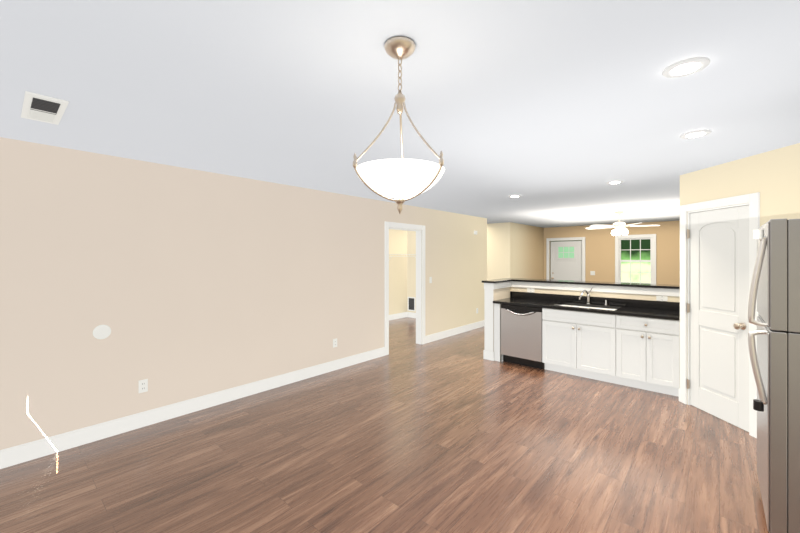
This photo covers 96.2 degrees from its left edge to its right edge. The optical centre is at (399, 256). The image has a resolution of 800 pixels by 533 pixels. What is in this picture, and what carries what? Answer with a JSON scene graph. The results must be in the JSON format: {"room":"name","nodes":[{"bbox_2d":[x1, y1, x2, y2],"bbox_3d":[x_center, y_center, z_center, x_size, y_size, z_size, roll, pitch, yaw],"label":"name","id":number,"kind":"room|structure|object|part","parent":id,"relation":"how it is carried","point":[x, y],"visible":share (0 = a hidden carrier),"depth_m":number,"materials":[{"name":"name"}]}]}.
{"room":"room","nodes":[
{"label":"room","id":0,"kind":"room"},
{"bbox_2d":[0,137,543,449],"bbox_3d":[0.117,0.337,6.181,0.120,2.440,12.600,0,0,42],"label":"wall","id":1,"kind":"structure","parent":0,"point":[203,282],"depth_m":3.50,"materials":[{"name":"paint"}]},
{"bbox_2d":[93,325,110,338],"bbox_3d":[-2.553,0.643,3.077,0.006,0.124,0.124,0,0,42],"label":"round cover","id":2,"kind":"object","parent":1,"relation":"attached to","point":[101,331],"visible":1,"depth_m":3.08,"materials":[{"name":"plastic"}]},
{"bbox_2d":[139,379,147,392],"label":"outlet plates","id":3,"kind":"object","parent":1,"relation":"attached to","point":[143,385],"depth_m":3.29,"materials":[{"name":"plastic"}]},
{"bbox_2d":[0,312,483,468],"bbox_3d":[0.798,1.490,5.577,8.100,0.135,12.600,0,0,42],"label":"baseboard","id":4,"kind":"structure","parent":1,"relation":"attached to","point":[18,454],"depth_m":3.49,"materials":[{"name":"paint"}]},
{"bbox_2d":[333,338,336,347],"label":"outlet plates","id":5,"kind":"object","parent":1,"relation":"attached to","point":[334,340],"depth_m":4.94,"materials":[{"name":"plastic"}]},
{"bbox_2d":[385,221,424,354],"bbox_3d":[0.054,0.497,6.110,0.156,2.120,1.040,0,0,42],"label":"trim","id":6,"kind":"structure","parent":1,"relation":"attached to","point":[420,229],"depth_m":6.39,"materials":[{"name":"paint"}]},
{"bbox_2d":[429,271,594,282],"bbox_3d":[2.934,0.434,8.286,5.902,0.140,0.112,0,0,-35],"label":"switch plates","id":7,"kind":"object","parent":1,"relation":"attached to","point":[591,272],"visible":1,"depth_m":9.93,"materials":[{"name":"plastic"}]},
{"bbox_2d":[0,317,769,532],"bbox_3d":[0.873,1.607,5.510,8.300,0.100,13.000,0,0,42],"label":"floor","id":8,"kind":"structure","parent":0,"point":[438,436],"depth_m":2.73,"materials":[{"name":"brown wood"}]},
{"bbox_2d":[493,287,679,396],"bbox_3d":[2.415,0.988,4.867,2.210,1.137,0.670,0,0,42],"label":"base cabinet","id":9,"kind":"object","parent":8,"relation":"on","point":[634,343],"visible":0.98,"depth_m":4.55,"materials":[{"name":"paint"}]},
{"bbox_2d":[501,304,543,368],"bbox_3d":[1.904,1.128,5.320,0.597,0.856,0.668,0,0,42],"label":"dishwasher","id":10,"kind":"object","parent":9,"relation":"in","point":[522,325],"depth_m":5.08,"materials":[{"name":"metal"}]},
{"bbox_2d":[493,291,679,319],"bbox_3d":[2.426,0.625,4.879,2.210,0.135,0.638,0,0,42],"label":"countertop","id":11,"kind":"structure","parent":9,"relation":"on","point":[627,307],"depth_m":4.81,"materials":[{"name":"black stone"}]},
{"bbox_2d":[748,219,799,532],"bbox_3d":[2.435,0.671,1.957,0.804,1.762,0.760,0,0,42],"label":"refrigerator","id":12,"kind":"object","parent":8,"relation":"on","point":[775,284],"visible":1,"depth_m":1.86,"materials":[{"name":"metal"}]},
{"bbox_2d":[0,0,799,227],"bbox_3d":[0.873,-0.933,5.510,8.300,0.100,13.000,0,0,42],"label":"ceiling","id":13,"kind":"structure","parent":0,"point":[548,103],"depth_m":1.90,"materials":[{"name":"paint"}]},
{"bbox_2d":[21,91,68,124],"bbox_3d":[-2.125,-0.874,2.141,0.510,0.016,0.170,0,0,42],"label":"ceiling vent","id":14,"kind":"object","parent":13,"relation":"attached to","point":[37,107],"depth_m":2.10,"materials":[{"name":"white metal"}]},
{"bbox_2d":[353,36,444,213],"bbox_3d":[0.005,-0.530,1.490,0.390,0.706,0.375,0,0,42],"label":"pendant lamp","id":15,"kind":"object","parent":13,"relation":"hanging from","point":[399,179],"visible":1,"depth_m":1.41,"materials":[{"name":"white glass"}]},
{"bbox_3d":[0.000,-0.303,1.495,0.374,0.112,0.374,0,0,42],"label":"lamp shade","id":16,"kind":"part","parent":15,"relation":"part of","materials":[{"name":"white glass"}]},
{"bbox_2d":[606,181,622,183],"bbox_3d":[2.528,-0.878,4.228,0.176,0.010,0.176,0,0,42],"label":"recessed light","id":17,"kind":"object","parent":13,"relation":"in","point":[609,182],"visible":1,"depth_m":4.21,"materials":[{"name":"white"}]},
{"bbox_2d":[585,211,659,235],"bbox_3d":[4.316,-0.653,7.063,1.279,0.459,1.234,0,0,42],"label":"ceiling fan","id":18,"kind":"object","parent":13,"relation":"hanging from","point":[619,225],"depth_m":6.96,"materials":[{"name":"white plastic"}]},
{"bbox_2d":[662,57,709,77],"bbox_3d":[1.327,-0.878,1.670,0.176,0.010,0.176,0,0,42],"label":"recessed light","id":19,"kind":"object","parent":13,"relation":"in","point":[689,66],"visible":1,"depth_m":1.66,"materials":[{"name":"white"}]},
{"bbox_2d":[680,130,710,138],"bbox_3d":[2.117,-0.878,2.574,0.176,0.010,0.176,0,0,42],"label":"recessed light","id":20,"kind":"object","parent":13,"relation":"in","point":[698,133],"visible":1,"depth_m":2.56,"materials":[{"name":"white"}]},
{"bbox_2d":[389,229,415,314],"bbox_3d":[-0.272,0.337,7.416,2.098,2.440,4.170,0,0,42],"label":"wall","id":21,"kind":"structure","parent":0,"point":[402,270],"depth_m":9.14,"materials":[{"name":"paint"}]},
{"bbox_2d":[408,297,414,310],"bbox_3d":[0.297,1.207,9.223,0.250,0.360,0.012,0,0,42],"label":"vent box","id":22,"kind":"object","parent":21,"relation":"attached to","point":[411,300],"visible":1,"depth_m":9.23,"materials":[{"name":"plastic"}]},
{"bbox_2d":[487,222,505,279],"bbox_3d":[1.043,0.337,9.725,3.198,2.440,1.630,0,0,42],"label":"wall","id":23,"kind":"structure","parent":0,"point":[496,232],"depth_m":9.35,"materials":[{"name":"paint"}]},
{"bbox_2d":[482,278,679,360],"bbox_3d":[2.463,0.960,5.054,2.395,1.195,0.970,0,0,42],"label":"wall","id":24,"kind":"structure","parent":0,"point":[496,289],"depth_m":5.33,"materials":[{"name":"paint"}]},
{"bbox_2d":[527,288,534,292],"label":"outlet plates","id":25,"kind":"object","parent":24,"relation":"attached to","point":[531,290],"depth_m":5.62,"materials":[{"name":"plastic"}]},
{"bbox_2d":[656,296,667,300],"label":"outlet plates","id":26,"kind":"object","parent":24,"relation":"attached to","point":[658,298],"depth_m":4.52,"materials":[{"name":"plastic"}]},
{"bbox_2d":[544,221,679,284],"bbox_3d":[6.217,0.337,9.271,5.140,2.440,0.120,0,0,42],"label":"wall","id":27,"kind":"structure","parent":0,"point":[599,243],"depth_m":9.64,"materials":[{"name":"paint"}]},
{"bbox_2d":[551,241,581,280],"bbox_3d":[4.818,0.544,10.451,0.860,2.005,0.111,0,0,42],"label":"entry door","id":28,"kind":"structure","parent":27,"relation":"in","point":[566,256],"depth_m":10.44,"materials":[{"name":"paint"}]},
{"bbox_2d":[546,234,655,283],"bbox_3d":[5.409,0.489,9.874,2.720,2.135,0.050,0,0,42],"label":"door frame","id":29,"kind":"structure","parent":27,"relation":"attached to","point":[653,236],"depth_m":9.56,"materials":[{"name":"paint"}]},
{"bbox_2d":[619,237,651,283],"bbox_3d":[6.116,0.102,9.330,0.730,1.190,0.075,0,0,42],"label":"window","id":30,"kind":"structure","parent":27,"relation":"in","point":[635,254],"depth_m":9.34,"materials":[{"name":"glass"}]},
{"bbox_2d":[679,143,799,437],"bbox_3d":[3.484,0.337,3.325,1.445,2.440,2.501,0,0,42],"label":"wall","id":31,"kind":"structure","parent":0,"point":[721,206],"depth_m":3.38,"materials":[{"name":"paint"}]},
{"bbox_3d":[3.067,0.545,3.469,0.482,2.007,0.474,0,0,42],"label":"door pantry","id":32,"kind":"part","parent":31,"relation":"part of","materials":[{"name":"paint"}]},
{"bbox_3d":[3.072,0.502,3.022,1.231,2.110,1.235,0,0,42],"label":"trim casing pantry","id":33,"kind":"part","parent":31,"relation":"part of","materials":[{"name":"paint"}]}
]}

